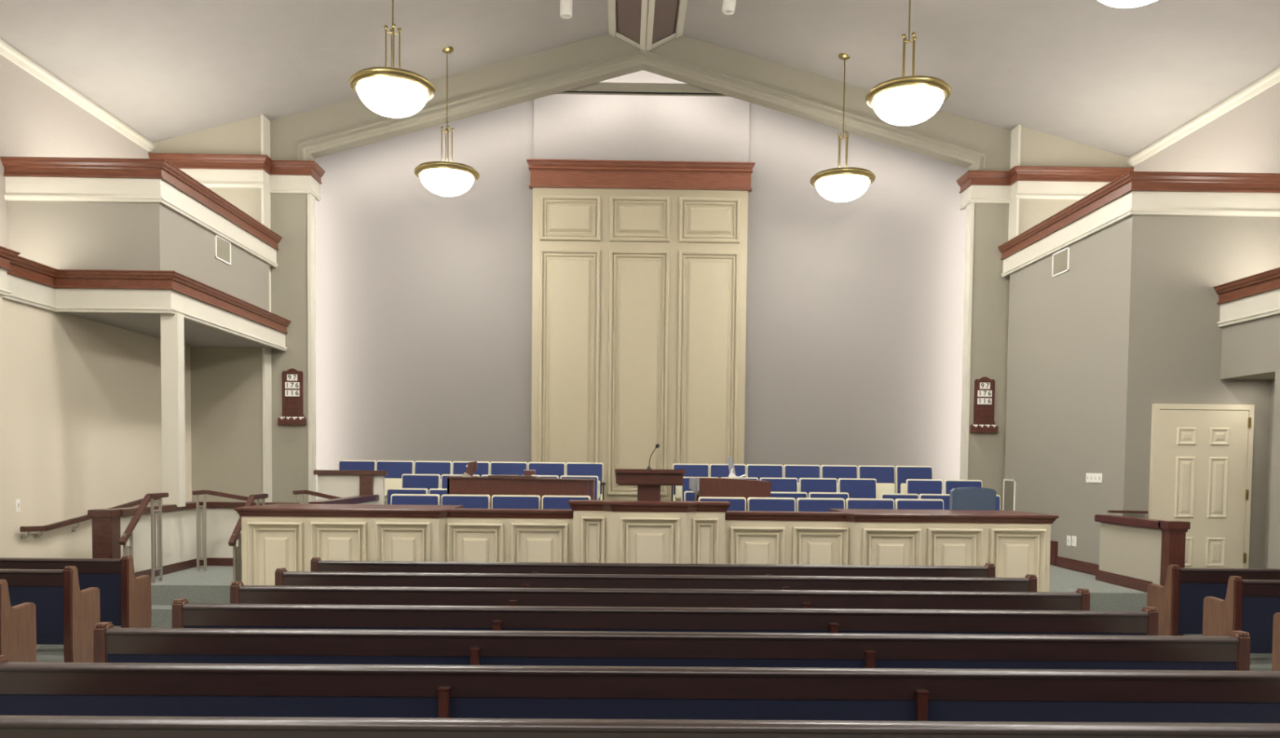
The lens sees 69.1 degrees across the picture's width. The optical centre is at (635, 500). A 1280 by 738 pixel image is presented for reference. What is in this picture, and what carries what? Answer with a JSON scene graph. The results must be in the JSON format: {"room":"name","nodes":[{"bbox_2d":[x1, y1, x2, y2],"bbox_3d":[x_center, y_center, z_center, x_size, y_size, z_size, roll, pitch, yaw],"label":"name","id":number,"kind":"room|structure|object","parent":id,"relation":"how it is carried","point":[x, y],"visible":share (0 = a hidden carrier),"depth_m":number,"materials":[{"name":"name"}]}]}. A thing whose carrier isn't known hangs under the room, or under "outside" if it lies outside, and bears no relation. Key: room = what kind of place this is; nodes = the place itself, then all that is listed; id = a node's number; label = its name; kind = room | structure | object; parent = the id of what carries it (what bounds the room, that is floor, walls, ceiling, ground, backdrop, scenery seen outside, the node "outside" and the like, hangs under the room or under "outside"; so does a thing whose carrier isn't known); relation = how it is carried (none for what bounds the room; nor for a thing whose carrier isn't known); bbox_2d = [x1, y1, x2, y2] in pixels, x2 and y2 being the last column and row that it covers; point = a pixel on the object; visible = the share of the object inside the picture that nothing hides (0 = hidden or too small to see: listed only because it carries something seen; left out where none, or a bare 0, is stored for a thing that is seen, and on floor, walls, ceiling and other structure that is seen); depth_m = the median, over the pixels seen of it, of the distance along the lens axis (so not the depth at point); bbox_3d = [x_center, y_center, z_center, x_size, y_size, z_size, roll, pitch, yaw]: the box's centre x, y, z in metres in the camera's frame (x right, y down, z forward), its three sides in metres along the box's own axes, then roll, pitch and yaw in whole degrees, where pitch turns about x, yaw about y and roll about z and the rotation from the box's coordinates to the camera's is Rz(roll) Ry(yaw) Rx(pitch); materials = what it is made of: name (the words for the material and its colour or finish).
{"room":"church chapel","nodes":[
{"label":"church chapel","id":0,"kind":"room"},
{"bbox_2d":[0,54,149,248],"bbox_3d":[-7.332,-3.698,4.479,0.300,2.923,19.850,1,2,-1],"label":"wall","id":1,"kind":"structure","parent":0,"point":[37,120],"depth_m":11.40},
{"bbox_2d":[0,38,155,153],"bbox_3d":[-7.144,-4.930,4.383,0.050,0.170,19.350,1,2,-1],"label":"trim","id":2,"kind":"structure","parent":1,"relation":"attached to","point":[6,51],"depth_m":11.95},
{"bbox_2d":[0,294,191,558],"bbox_3d":[-7.031,-0.366,4.617,0.970,3.740,19.850,1,2,-1],"label":"wall","id":3,"kind":"structure","parent":0,"point":[81,398],"depth_m":11.15,"materials":[{"name":"paint"}]},
{"bbox_2d":[19,497,158,538],"bbox_3d":[-6.721,0.153,11.781,0.105,0.436,3.351,1,2,-1],"label":"wall handrail","id":4,"kind":"object","parent":3,"relation":"attached to","point":[84,517],"visible":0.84,"depth_m":10.84,"materials":[{"name":"brown wood"}]},
{"bbox_2d":[7,200,269,311],"bbox_3d":[-6.426,-3.144,12.471,1.750,1.280,3.350,1,2,-1],"label":"wall","id":5,"kind":"structure","parent":0,"point":[59,235],"depth_m":10.81,"materials":[{"name":"grey paint"}]},
{"bbox_2d":[4,176,278,267],"bbox_3d":[-6.393,-3.662,12.537,1.808,0.270,3.638,1,2,-1],"label":"trim","id":6,"kind":"structure","parent":5,"relation":"attached to","point":[17,188],"depth_m":10.75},
{"bbox_2d":[0,156,282,249],"bbox_3d":[-6.360,-3.895,12.498,1.868,0.200,3.698,1,2,-1],"label":"trim","id":7,"kind":"structure","parent":5,"relation":"on","point":[22,166],"depth_m":10.72,"materials":[{"name":"brown wood"}]},
{"bbox_2d":[0,267,287,351],"bbox_3d":[-5.956,-2.062,4.629,1.388,0.270,19.580,1,2,-1],"label":"trim","id":8,"kind":"structure","parent":5,"relation":"attached to","point":[13,288],"depth_m":10.76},
{"bbox_2d":[0,245,290,333],"bbox_3d":[-5.923,-2.296,4.620,1.448,0.200,19.580,1,2,-1],"label":"trim","id":9,"kind":"structure","parent":5,"relation":"attached to","point":[16,265],"depth_m":10.72,"materials":[{"name":"brown wood"}]},
{"bbox_2d":[214,234,231,265],"bbox_3d":[-5.542,-3.362,12.505,0.015,0.310,0.470,1,2,-1],"label":"air vent","id":10,"kind":"object","parent":5,"relation":"in","point":[222,246],"visible":1,"depth_m":12.49,"materials":[{"name":"white plastic"}]},
{"bbox_2d":[114,604,172,627],"bbox_3d":[-4.704,1.222,9.712,1.460,0.210,0.280,1,2,-1],"label":"floor","id":11,"kind":"structure","parent":0,"point":[162,615],"depth_m":9.57,"materials":[{"name":"grey carpet"}]},
{"bbox_2d":[61,311,271,347],"bbox_3d":[-6.088,-2.431,12.479,1.340,0.340,3.400,1,2,-1],"label":"ceiling","id":12,"kind":"structure","parent":0,"point":[196,334],"depth_m":12.24,"materials":[{"name":"paint"}]},
{"bbox_2d":[153,115,262,502],"bbox_3d":[-6.662,-2.413,14.449,1.950,7.056,0.550,1,2,-1],"label":"wall","id":13,"kind":"structure","parent":0,"point":[227,406],"depth_m":14.21,"materials":[{"name":"paint"}]},
{"bbox_2d":[147,152,325,183],"bbox_3d":[-6.043,-5.098,14.124,2.520,0.200,0.597,0,2,-17],"label":"trim","id":14,"kind":"structure","parent":13,"relation":"attached to","point":[181,161],"depth_m":14.02,"materials":[{"name":"brown wood"}]},
{"bbox_2d":[179,168,321,200],"bbox_3d":[-6.076,-4.865,14.163,2.446,0.270,0.523,0,2,-17],"label":"trim","id":15,"kind":"structure","parent":13,"relation":"attached to","point":[210,178],"depth_m":14.06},
{"bbox_2d":[260,114,271,502],"bbox_3d":[-5.668,-2.346,14.300,0.035,6.956,0.280,1,2,-1],"label":"trim","id":16,"kind":"structure","parent":13,"relation":"attached to","point":[265,122],"depth_m":14.26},
{"bbox_2d":[0,0,1279,157],"bbox_3d":[0.291,-6.005,4.478,15.300,2.250,19.820,1,2,-1],"label":"ceiling","id":17,"kind":"structure","parent":0,"point":[1095,73],"depth_m":12.41,"materials":[{"name":"paint"}]},
{"bbox_2d":[349,0,435,117],"bbox_3d":[-2.720,-5.392,10.426,0.940,2.105,0.940,1,2,-1],"label":"pendant lamp","id":18,"kind":"object","parent":17,"relation":"hanging from","point":[388,91],"visible":1,"depth_m":10.23,"materials":[{"name":"white"}]},
{"bbox_2d":[413,46,479,196],"bbox_3d":[-2.743,-5.518,13.554,0.940,2.113,0.940,1,2,-1],"label":"pendant lamp","id":19,"kind":"object","parent":17,"relation":"hanging from","point":[443,178],"visible":1,"depth_m":13.37,"materials":[{"name":"white"}]},
{"bbox_2d":[809,53,875,201],"bbox_3d":[3.056,-5.463,13.636,0.940,2.113,0.940,1,2,-1],"label":"pendant lamp","id":20,"kind":"object","parent":17,"relation":"hanging from","point":[846,184],"visible":1,"depth_m":13.45,"materials":[{"name":"white"}]},
{"bbox_2d":[865,0,951,125],"bbox_3d":[3.099,-5.338,10.509,0.940,2.113,0.940,1,2,-1],"label":"pendant lamp","id":21,"kind":"object","parent":17,"relation":"hanging from","point":[908,100],"visible":1,"depth_m":10.31,"materials":[{"name":"white"}]},
{"bbox_2d":[270,34,1010,510],"bbox_3d":[0.089,-3.127,14.584,11.540,8.610,0.190,1,2,-1],"label":"wall","id":22,"kind":"structure","parent":0,"point":[289,211],"depth_m":14.42,"materials":[{"name":"paint"}]},
{"bbox_2d":[277,368,306,425],"bbox_3d":[-5.330,-1.605,14.437,0.418,0.879,0.080,1,2,-1],"label":"hymn board","id":23,"kind":"object","parent":22,"relation":"attached to","point":[292,414],"visible":1,"depth_m":14.45,"materials":[{"name":"brown wood"}]},
{"bbox_2d":[306,193,974,502],"bbox_3d":[0.087,-2.133,14.623,10.347,5.780,0.212,1,2,-1],"label":"trim","id":24,"kind":"structure","parent":22,"relation":"attached to","point":[310,198],"depth_m":14.57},
{"bbox_2d":[297,49,986,170],"bbox_3d":[0.127,-6.024,14.444,10.647,1.811,0.260,1,2,-1],"label":"ceiling beam","id":25,"kind":"structure","parent":22,"relation":"attached to","point":[311,149],"depth_m":14.35,"materials":[{"name":"paint"}]},
{"bbox_2d":[556,82,730,97],"bbox_3d":[0.150,-6.491,14.686,4.400,0.141,0.140,1,2,-1],"label":"trim","id":26,"kind":"structure","parent":22,"relation":"attached to","point":[597,88],"depth_m":14.63,"materials":[{"name":"paint"}]},
{"bbox_2d":[607,0,687,51],"bbox_3d":[0.297,-6.658,4.532,1.138,0.303,19.580,1,2,-1],"label":"trim","id":27,"kind":"structure","parent":22,"relation":"attached to","point":[647,6],"depth_m":13.73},
{"bbox_2d":[969,376,998,432],"bbox_3d":[5.487,-1.496,14.591,0.418,0.879,0.080,1,2,-1],"label":"hymn board","id":28,"kind":"object","parent":22,"relation":"attached to","point":[984,387],"visible":1,"depth_m":14.60,"materials":[{"name":"brown wood"}]},
{"bbox_2d":[315,99,967,504],"bbox_3d":[0.107,-3.467,15.702,11.800,9.200,0.250,1,2,-1],"label":"wall","id":29,"kind":"structure","parent":0,"point":[424,297],"depth_m":15.59,"materials":[{"name":"paint"}]},
{"bbox_2d":[533,70,749,464],"bbox_3d":[0.077,-3.361,15.561,3.577,9.000,0.060,1,2,-1],"label":"wall","id":30,"kind":"structure","parent":0,"point":[568,126],"depth_m":15.42,"materials":[{"name":"paint"}]},
{"bbox_2d":[526,159,755,501],"bbox_3d":[0.062,-2.429,15.485,3.762,6.304,0.175,1,2,-1],"label":"wall paneling","id":31,"kind":"structure","parent":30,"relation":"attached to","point":[639,268],"depth_m":15.45,"materials":[{"name":"paint"}]},
{"bbox_2d":[615,0,679,44],"bbox_3d":[0.297,-6.673,4.532,1.040,0.281,19.580,1,2,-1],"label":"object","id":32,"kind":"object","parent":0,"point":[628,11],"depth_m":13.60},
{"bbox_2d":[35,644,1271,671],"bbox_3d":[0.202,1.642,5.573,16.000,0.200,21.400,1,2,-1],"label":"floor","id":33,"kind":"structure","parent":0,"point":[45,652],"depth_m":8.41,"materials":[{"name":"grey carpet"}]},
{"bbox_2d":[0,579,36,662],"bbox_3d":[-5.509,0.990,6.739,2.100,0.893,0.465,1,2,-1],"label":"pew","id":34,"kind":"object","parent":33,"relation":"on","point":[18,638],"visible":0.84,"depth_m":6.71,"materials":[{"name":"brown wood"}]},
{"bbox_2d":[0,565,100,662],"bbox_3d":[-5.521,0.956,7.585,2.100,0.893,0.465,1,2,-1],"label":"pew","id":35,"kind":"object","parent":33,"relation":"on","point":[68,615],"visible":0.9,"depth_m":7.39,"materials":[{"name":"blue fabric"}]},
{"bbox_2d":[0,555,151,627],"bbox_3d":[-5.533,0.922,8.431,2.100,0.893,0.465,1,2,-1],"label":"pew","id":36,"kind":"object","parent":33,"relation":"on","point":[125,598],"visible":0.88,"depth_m":8.23,"materials":[{"name":"brown wood"}]},
{"bbox_2d":[118,492,168,582],"bbox_3d":[-5.180,0.626,9.826,0.055,1.382,0.940,1,2,-1],"label":"handrail","id":37,"kind":"object","parent":33,"relation":"on","point":[128,534],"visible":0.8,"depth_m":9.97,"materials":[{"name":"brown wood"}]},
{"bbox_2d":[87,501,300,577],"bbox_3d":[-4.955,0.673,10.713,1.425,1.221,2.210,1,2,-1],"label":"wall","id":38,"kind":"structure","parent":33,"relation":"on","point":[179,523],"depth_m":10.91,"materials":[{"name":"paint"}]},
{"bbox_2d":[160,312,185,506],"bbox_3d":[-5.453,-1.058,10.972,0.198,2.270,0.160,1,2,-1],"label":"column","id":39,"kind":"structure","parent":38,"relation":"on","point":[172,334],"depth_m":10.90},
{"bbox_2d":[227,493,268,581],"bbox_3d":[-4.085,0.637,9.842,0.055,1.382,0.940,1,2,-1],"label":"handrail","id":40,"kind":"object","parent":33,"relation":"on","point":[236,535],"visible":0.5,"depth_m":9.56,"materials":[{"name":"brown wood"}]},
{"bbox_2d":[0,654,1279,723],"bbox_3d":[0.226,1.147,4.273,6.104,0.893,0.483,1,2,-1],"label":"pew","id":41,"kind":"object","parent":33,"relation":"on","point":[26,688],"visible":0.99,"depth_m":4.06,"materials":[{"name":"brown wood"}]},
{"bbox_2d":[0,715,1279,737],"bbox_3d":[0.237,1.181,3.427,6.104,0.893,0.483,1,2,-1],"label":"pew","id":42,"kind":"object","parent":33,"relation":"on","point":[11,726],"visible":1,"depth_m":3.20,"materials":[{"name":"brown wood"}]},
{"bbox_2d":[234,499,1058,591],"bbox_3d":[0.123,0.689,9.631,8.133,1.380,1.113,1,2,-1],"label":"partition","id":43,"kind":"object","parent":33,"relation":"on","point":[287,536],"visible":0.52,"depth_m":9.24,"materials":[{"name":"beige paint"}]},
{"bbox_2d":[310,556,995,577],"bbox_3d":[0.167,0.978,8.503,6.104,0.893,0.483,1,2,-1],"label":"pew","id":44,"kind":"object","parent":33,"relation":"on","point":[988,570],"visible":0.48,"depth_m":8.28,"materials":[{"name":"brown wood"}]},
{"bbox_2d":[275,568,1037,591],"bbox_3d":[0.178,1.012,7.657,6.104,0.893,0.483,1,2,-1],"label":"pew","id":45,"kind":"object","parent":33,"relation":"on","point":[282,577],"visible":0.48,"depth_m":7.44,"materials":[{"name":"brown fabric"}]},
{"bbox_2d":[230,581,1090,610],"bbox_3d":[0.190,1.045,6.811,6.104,0.893,0.483,1,2,-1],"label":"pew","id":46,"kind":"object","parent":33,"relation":"on","point":[240,593],"visible":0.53,"depth_m":6.59,"materials":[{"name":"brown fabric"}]},
{"bbox_2d":[172,598,1158,635],"bbox_3d":[0.202,1.079,5.965,6.104,0.893,0.483,1,2,-1],"label":"pew","id":47,"kind":"object","parent":33,"relation":"on","point":[1144,621],"visible":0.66,"depth_m":5.75,"materials":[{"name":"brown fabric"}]},
{"bbox_2d":[93,622,1250,671],"bbox_3d":[0.214,1.113,5.119,6.104,0.893,0.483,1,2,-1],"label":"pew","id":48,"kind":"object","parent":33,"relation":"on","point":[112,644],"visible":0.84,"depth_m":4.90,"materials":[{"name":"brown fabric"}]},
{"bbox_2d":[1094,514,1190,635],"bbox_3d":[5.610,0.798,10.387,0.225,1.213,1.525,1,2,-1],"label":"wall","id":49,"kind":"structure","parent":33,"relation":"on","point":[1135,553],"depth_m":10.23,"materials":[{"name":"paint"}]},
{"bbox_2d":[1146,564,1279,635],"bbox_3d":[5.851,1.032,8.594,2.070,0.893,0.465,1,2,-1],"label":"pew","id":50,"kind":"object","parent":33,"relation":"on","point":[1179,603],"visible":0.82,"depth_m":8.37,"materials":[{"name":"brown wood"}]},
{"bbox_2d":[1202,575,1279,653],"bbox_3d":[5.862,1.066,7.747,2.070,0.893,0.465,1,2,-1],"label":"pew","id":51,"kind":"object","parent":33,"relation":"on","point":[1249,606],"visible":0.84,"depth_m":7.53,"materials":[{"name":"blue fabric"}]},
{"bbox_2d":[1271,612,1279,671],"bbox_3d":[5.874,1.100,6.901,2.070,0.893,0.465,1,2,-1],"label":"pew","id":52,"kind":"object","parent":33,"relation":"on","point":[1276,625],"visible":0.6,"depth_m":7.02,"materials":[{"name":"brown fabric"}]},
{"bbox_2d":[151,564,1202,635],"bbox_3d":[0.986,1.069,12.368,12.950,0.420,6.800,1,2,-1],"label":"floor","id":53,"kind":"structure","parent":0,"point":[211,585],"depth_m":9.99,"materials":[{"name":"grey carpet"}]},
{"bbox_2d":[192,489,248,570],"bbox_3d":[-4.979,0.359,11.219,0.664,0.969,0.094,-1,3,-32],"label":"handrail","id":54,"kind":"object","parent":53,"relation":"on","point":[197,493],"visible":0.89,"depth_m":11.10,"materials":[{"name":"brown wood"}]},
{"bbox_2d":[308,470,387,504],"bbox_3d":[-3.948,0.233,11.755,0.990,1.199,2.580,1,2,-1],"label":"wall","id":55,"kind":"structure","parent":53,"relation":"on","point":[353,486],"depth_m":12.92,"materials":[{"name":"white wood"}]},
{"bbox_2d":[391,493,439,505],"bbox_3d":[-2.647,0.407,10.959,0.583,0.940,0.568,1,2,-1],"label":"chair","id":56,"kind":"object","parent":53,"relation":"on","point":[396,499],"visible":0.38,"depth_m":11.15,"materials":[{"name":"blue fabric"}]},
{"bbox_2d":[440,493,490,508],"bbox_3d":[-2.043,0.413,10.967,0.584,0.940,0.568,1,2,-1],"label":"chair","id":57,"kind":"object","parent":53,"relation":"on","point":[468,501],"visible":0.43,"depth_m":11.15,"materials":[{"name":"blue fabric"}]},
{"bbox_2d":[491,494,540,508],"bbox_3d":[-1.438,0.419,10.976,0.585,0.940,0.568,1,2,-1],"label":"chair","id":58,"kind":"object","parent":53,"relation":"on","point":[498,501],"visible":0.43,"depth_m":11.16,"materials":[{"name":"blue fabric"}]},
{"bbox_2d":[445,475,595,508],"bbox_3d":[-1.492,0.255,12.286,1.908,1.162,0.630,1,2,-1],"label":"organ console","id":59,"kind":"object","parent":53,"relation":"on","point":[491,485],"visible":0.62,"depth_m":11.98,"materials":[{"name":"brown wood"}]},
{"bbox_2d":[542,495,590,509],"bbox_3d":[-0.834,0.425,10.985,0.586,0.940,0.568,1,2,-1],"label":"chair","id":60,"kind":"object","parent":53,"relation":"on","point":[548,502],"visible":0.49,"depth_m":11.17,"materials":[{"name":"blue fabric"}]},
{"bbox_2d":[614,468,685,500],"bbox_3d":[0.143,0.314,9.763,0.720,1.279,0.520,1,2,-1],"label":"pulpit","id":61,"kind":"object","parent":53,"relation":"on","point":[649,482],"visible":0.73,"depth_m":9.53,"materials":[{"name":"brown wood"}]},
{"bbox_2d":[688,477,770,511],"bbox_3d":[1.226,0.288,12.210,1.014,1.157,0.660,1,2,-1],"label":"upright piano","id":62,"kind":"object","parent":53,"relation":"on","point":[701,486],"visible":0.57,"depth_m":11.92,"materials":[{"name":"brown wood"}]},
{"bbox_2d":[746,497,795,511],"bbox_3d":[1.649,0.449,11.020,0.580,0.940,0.568,1,2,-1],"label":"chair","id":63,"kind":"object","parent":53,"relation":"on","point":[753,504],"visible":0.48,"depth_m":11.21,"materials":[{"name":"blue fabric"}]},
{"bbox_2d":[796,497,844,511],"bbox_3d":[2.245,0.454,11.028,0.581,0.940,0.568,1,2,-1],"label":"chair","id":64,"kind":"object","parent":53,"relation":"on","point":[806,504],"visible":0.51,"depth_m":11.21,"materials":[{"name":"blue fabric"}]},
{"bbox_2d":[845,497,893,509],"bbox_3d":[2.845,0.460,11.037,0.582,0.940,0.568,1,2,-1],"label":"chair","id":65,"kind":"object","parent":53,"relation":"on","point":[851,503],"visible":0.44,"depth_m":11.22,"materials":[{"name":"blue fabric"}]},
{"bbox_2d":[894,498,943,509],"bbox_3d":[3.446,0.466,11.046,0.583,0.940,0.568,1,2,-1],"label":"chair","id":66,"kind":"object","parent":53,"relation":"on","point":[900,504],"visible":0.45,"depth_m":11.23,"materials":[{"name":"blue fabric"}]},
{"bbox_2d":[949,487,995,510],"bbox_3d":[3.873,0.413,10.455,0.504,1.101,0.570,1,2,-1],"label":"armchair","id":67,"kind":"object","parent":53,"relation":"on","point":[962,498],"visible":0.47,"depth_m":10.62,"materials":[{"name":"blue fabric"}]},
{"bbox_2d":[1004,126,1128,461],"bbox_3d":[6.856,-2.282,14.642,2.010,7.056,0.550,1,2,-1],"label":"wall","id":68,"kind":"structure","parent":0,"point":[1037,148],"depth_m":14.25,"materials":[{"name":"paint"}]},
{"bbox_2d":[959,181,1110,210],"bbox_3d":[6.334,-4.745,14.336,2.489,0.270,0.531,1,2,15],"label":"trim","id":69,"kind":"structure","parent":68,"relation":"attached to","point":[1031,190],"depth_m":14.24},
{"bbox_2d":[956,165,1133,193],"bbox_3d":[6.307,-4.979,14.296,2.563,0.200,0.605,1,2,15],"label":"trim","id":70,"kind":"structure","parent":68,"relation":"attached to","point":[1017,173],"depth_m":14.21,"materials":[{"name":"brown wood"}]},
{"bbox_2d":[1004,215,1279,575],"bbox_3d":[6.678,-1.169,12.707,1.800,4.980,3.440,1,2,-1],"label":"wall","id":71,"kind":"structure","parent":0,"point":[1131,326],"depth_m":11.21,"materials":[{"name":"grey paint"}]},
{"bbox_2d":[1002,479,1015,511],"bbox_3d":[5.737,0.029,14.275,0.015,0.694,0.420,1,2,-1],"label":"air vent","id":72,"kind":"object","parent":71,"relation":"in","point":[1009,485],"visible":0.61,"depth_m":14.27,"materials":[{"name":"white plastic"}]},
{"bbox_2d":[1008,124,1021,240],"bbox_3d":[5.858,-4.697,14.367,0.040,2.082,0.280,1,2,-1],"label":"trim","id":73,"kind":"structure","parent":71,"relation":"attached to","point":[1015,134],"depth_m":14.31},
{"bbox_2d":[1051,246,1069,277],"bbox_3d":[5.791,-3.237,12.658,0.015,0.320,0.470,1,2,-1],"label":"air vent","id":74,"kind":"object","parent":71,"relation":"in","point":[1060,260],"visible":1,"depth_m":12.65,"materials":[{"name":"white plastic"}]},
{"bbox_2d":[1049,540,1098,574],"bbox_3d":[5.750,0.750,12.171,0.035,0.330,2.300,1,2,-1],"label":"baseboard","id":75,"kind":"structure","parent":71,"relation":"attached to","point":[1055,560],"depth_m":12.30,"materials":[{"name":"brown wood"}]},
{"bbox_2d":[998,171,1279,259],"bbox_3d":[6.645,-3.769,12.649,1.918,0.200,3.768,1,2,-1],"label":"trim","id":76,"kind":"structure","parent":71,"relation":"on","point":[1162,181],"depth_m":10.84,"materials":[{"name":"brown wood"}]},
{"bbox_2d":[1000,191,1279,277],"bbox_3d":[6.672,-3.535,12.689,1.858,0.270,3.708,1,2,-1],"label":"trim","id":77,"kind":"structure","parent":71,"relation":"attached to","point":[1134,202],"depth_m":10.87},
{"bbox_2d":[1148,403,1254,568],"bbox_3d":[6.687,-0.070,11.005,1.187,2.121,0.050,1,2,-1],"label":"trim","id":78,"kind":"structure","parent":71,"relation":"attached to","point":[1156,407],"depth_m":10.96,"materials":[{"name":"beige paint"}]},
{"bbox_2d":[1155,409,1251,568],"bbox_3d":[6.702,-0.036,11.001,1.078,2.053,0.062,1,2,-1],"label":"door","id":79,"kind":"structure","parent":71,"relation":"in","point":[1202,454],"depth_m":10.98,"materials":[{"name":"beige paint"}]},
{"bbox_2d":[1133,81,1279,173],"bbox_3d":[7.866,-3.551,4.697,0.300,2.923,19.850,1,2,-1],"label":"wall","id":80,"kind":"structure","parent":0,"point":[1245,139],"depth_m":11.82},
{"bbox_2d":[1127,66,1279,167],"bbox_3d":[7.704,-4.787,4.595,0.050,0.170,19.350,1,2,-1],"label":"trim","id":81,"kind":"structure","parent":80,"relation":"attached to","point":[1272,78],"depth_m":12.30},
{"bbox_2d":[1219,314,1279,568],"bbox_3d":[7.508,-0.152,2.966,1.000,3.740,16.130,1,2,-1],"label":"wall","id":82,"kind":"structure","parent":0,"point":[1251,349],"depth_m":10.36,"materials":[{"name":"beige paint"}]},
{"bbox_2d":[1213,266,1279,303],"bbox_3d":[6.967,-2.089,2.981,0.118,0.200,15.929,1,2,-1],"label":"trim","id":83,"kind":"structure","parent":82,"relation":"attached to","point":[1269,280],"depth_m":10.38,"materials":[{"name":"brown wood"}]},
{"bbox_2d":[1217,288,1279,327],"bbox_3d":[6.995,-1.854,2.990,0.058,0.270,15.929,1,2,-1],"label":"trim","id":84,"kind":"structure","parent":82,"relation":"attached to","point":[1267,304],"depth_m":10.40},
{"bbox_3d":[0.082,0.557,14.697,10.000,0.400,2.080,1,2,-1],"label":"floor","id":85,"kind":"structure","parent":0,"visible":0},
{"bbox_2d":[338,460,376,470],"bbox_3d":[-4.434,-0.158,14.637,0.592,0.940,0.523,1,2,-1],"label":"chair","id":86,"kind":"object","parent":85,"relation":"on","point":[343,464],"visible":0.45,"depth_m":14.80,"materials":[{"name":"blue"}]},
{"bbox_2d":[376,460,414,500],"bbox_3d":[-3.834,-0.152,14.645,0.593,0.940,0.523,1,2,-1],"label":"chair","id":87,"kind":"object","parent":85,"relation":"on","point":[395,468],"visible":0.43,"depth_m":14.80,"materials":[{"name":"blue fabric"}]},
{"bbox_2d":[401,474,440,493],"bbox_3d":[-3.242,0.086,13.840,0.576,0.940,0.568,1,2,-1],"label":"chair","id":88,"kind":"object","parent":85,"relation":"on","point":[428,482],"visible":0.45,"depth_m":14.02,"materials":[{"name":"blue"}]},
{"bbox_2d":[413,460,452,488],"bbox_3d":[-3.229,-0.146,14.654,0.594,0.940,0.523,1,2,-1],"label":"chair","id":89,"kind":"object","parent":85,"relation":"on","point":[441,468],"visible":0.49,"depth_m":14.81,"materials":[{"name":"blue fabric"}]},
{"bbox_2d":[452,461,489,476],"bbox_3d":[-2.624,-0.140,14.663,0.594,0.940,0.523,1,2,-1],"label":"chair","id":90,"kind":"object","parent":85,"relation":"on","point":[458,467],"visible":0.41,"depth_m":14.82,"materials":[{"name":"blue fabric"}]},
{"bbox_2d":[489,461,528,475],"bbox_3d":[-2.021,-0.135,14.671,0.595,0.940,0.523,1,2,-1],"label":"chair","id":91,"kind":"object","parent":85,"relation":"on","point":[496,468],"visible":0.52,"depth_m":14.83,"materials":[{"name":"blue fabric"}]},
{"bbox_2d":[528,462,565,478],"bbox_3d":[-1.418,-0.129,14.680,0.596,0.940,0.523,1,2,-1],"label":"chair","id":92,"kind":"object","parent":85,"relation":"on","point":[558,468],"visible":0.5,"depth_m":14.84,"materials":[{"name":"blue fabric"}]},
{"bbox_2d":[565,462,603,500],"bbox_3d":[-0.811,-0.123,14.689,0.597,0.940,0.523,1,2,-1],"label":"chair","id":93,"kind":"object","parent":85,"relation":"on","point":[572,468],"visible":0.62,"depth_m":14.85,"materials":[{"name":"blue fabric"}]},
{"bbox_2d":[672,463,709,501],"bbox_3d":[0.892,-0.106,14.713,0.585,0.940,0.523,1,2,-1],"label":"chair","id":94,"kind":"object","parent":85,"relation":"on","point":[691,469],"visible":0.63,"depth_m":14.87,"materials":[{"name":"blue fabric"}]},
{"bbox_2d":[709,463,746,477],"bbox_3d":[1.487,-0.101,14.722,0.586,0.940,0.523,1,2,-1],"label":"chair","id":95,"kind":"object","parent":85,"relation":"on","point":[719,470],"visible":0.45,"depth_m":14.88,"materials":[{"name":"blue fabric"}]},
{"bbox_2d":[746,464,782,479],"bbox_3d":[2.081,-0.095,14.730,0.586,0.940,0.523,1,2,-1],"label":"chair","id":96,"kind":"object","parent":85,"relation":"on","point":[758,471],"visible":0.43,"depth_m":14.89,"materials":[{"name":"blue fabric"}]},
{"bbox_2d":[759,477,797,492],"bbox_3d":[2.183,0.139,13.918,0.576,0.940,0.568,1,2,-1],"label":"chair","id":97,"kind":"object","parent":85,"relation":"on","point":[777,484],"visible":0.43,"depth_m":14.10,"materials":[{"name":"blue fabric"}]},
{"bbox_2d":[783,464,820,492],"bbox_3d":[2.680,-0.089,14.739,0.587,0.940,0.523,1,2,-1],"label":"chair","id":98,"kind":"object","parent":85,"relation":"on","point":[797,471],"visible":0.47,"depth_m":14.90,"materials":[{"name":"blue fabric"}]},
{"bbox_2d":[799,477,837,497],"bbox_3d":[2.785,0.144,13.926,0.577,0.940,0.568,1,2,-1],"label":"chair","id":99,"kind":"object","parent":85,"relation":"on","point":[807,485],"visible":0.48,"depth_m":14.11,"materials":[{"name":"blue fabric"}]},
{"bbox_2d":[820,465,857,492],"bbox_3d":[3.280,-0.083,14.747,0.588,0.940,0.523,1,2,-1],"label":"chair","id":100,"kind":"object","parent":85,"relation":"on","point":[837,472],"visible":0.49,"depth_m":14.91,"materials":[{"name":"blue fabric"}]},
{"bbox_2d":[838,478,876,498],"bbox_3d":[3.383,0.150,13.935,0.578,0.940,0.568,1,2,-1],"label":"chair","id":101,"kind":"object","parent":85,"relation":"on","point":[855,487],"visible":0.45,"depth_m":14.11,"materials":[{"name":"blue fabric"}]},
{"bbox_2d":[857,465,894,498],"bbox_3d":[3.880,-0.078,14.756,0.588,0.940,0.523,1,2,-1],"label":"chair","id":102,"kind":"object","parent":85,"relation":"on","point":[884,475],"visible":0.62,"depth_m":14.91,"materials":[{"name":"blue fabric"}]},
{"bbox_2d":[895,466,932,493],"bbox_3d":[4.487,-0.072,14.764,0.589,0.940,0.523,1,2,-1],"label":"chair","id":103,"kind":"object","parent":85,"relation":"on","point":[903,473],"visible":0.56,"depth_m":14.92,"materials":[{"name":"blue fabric"}]},
{"bbox_2d":[906,479,942,498],"bbox_3d":[4.319,0.165,13.801,0.525,0.940,0.568,1,2,9],"label":"chair","id":104,"kind":"object","parent":85,"relation":"on","point":[918,486],"visible":0.4,"depth_m":13.98,"materials":[{"name":"blue fabric"}]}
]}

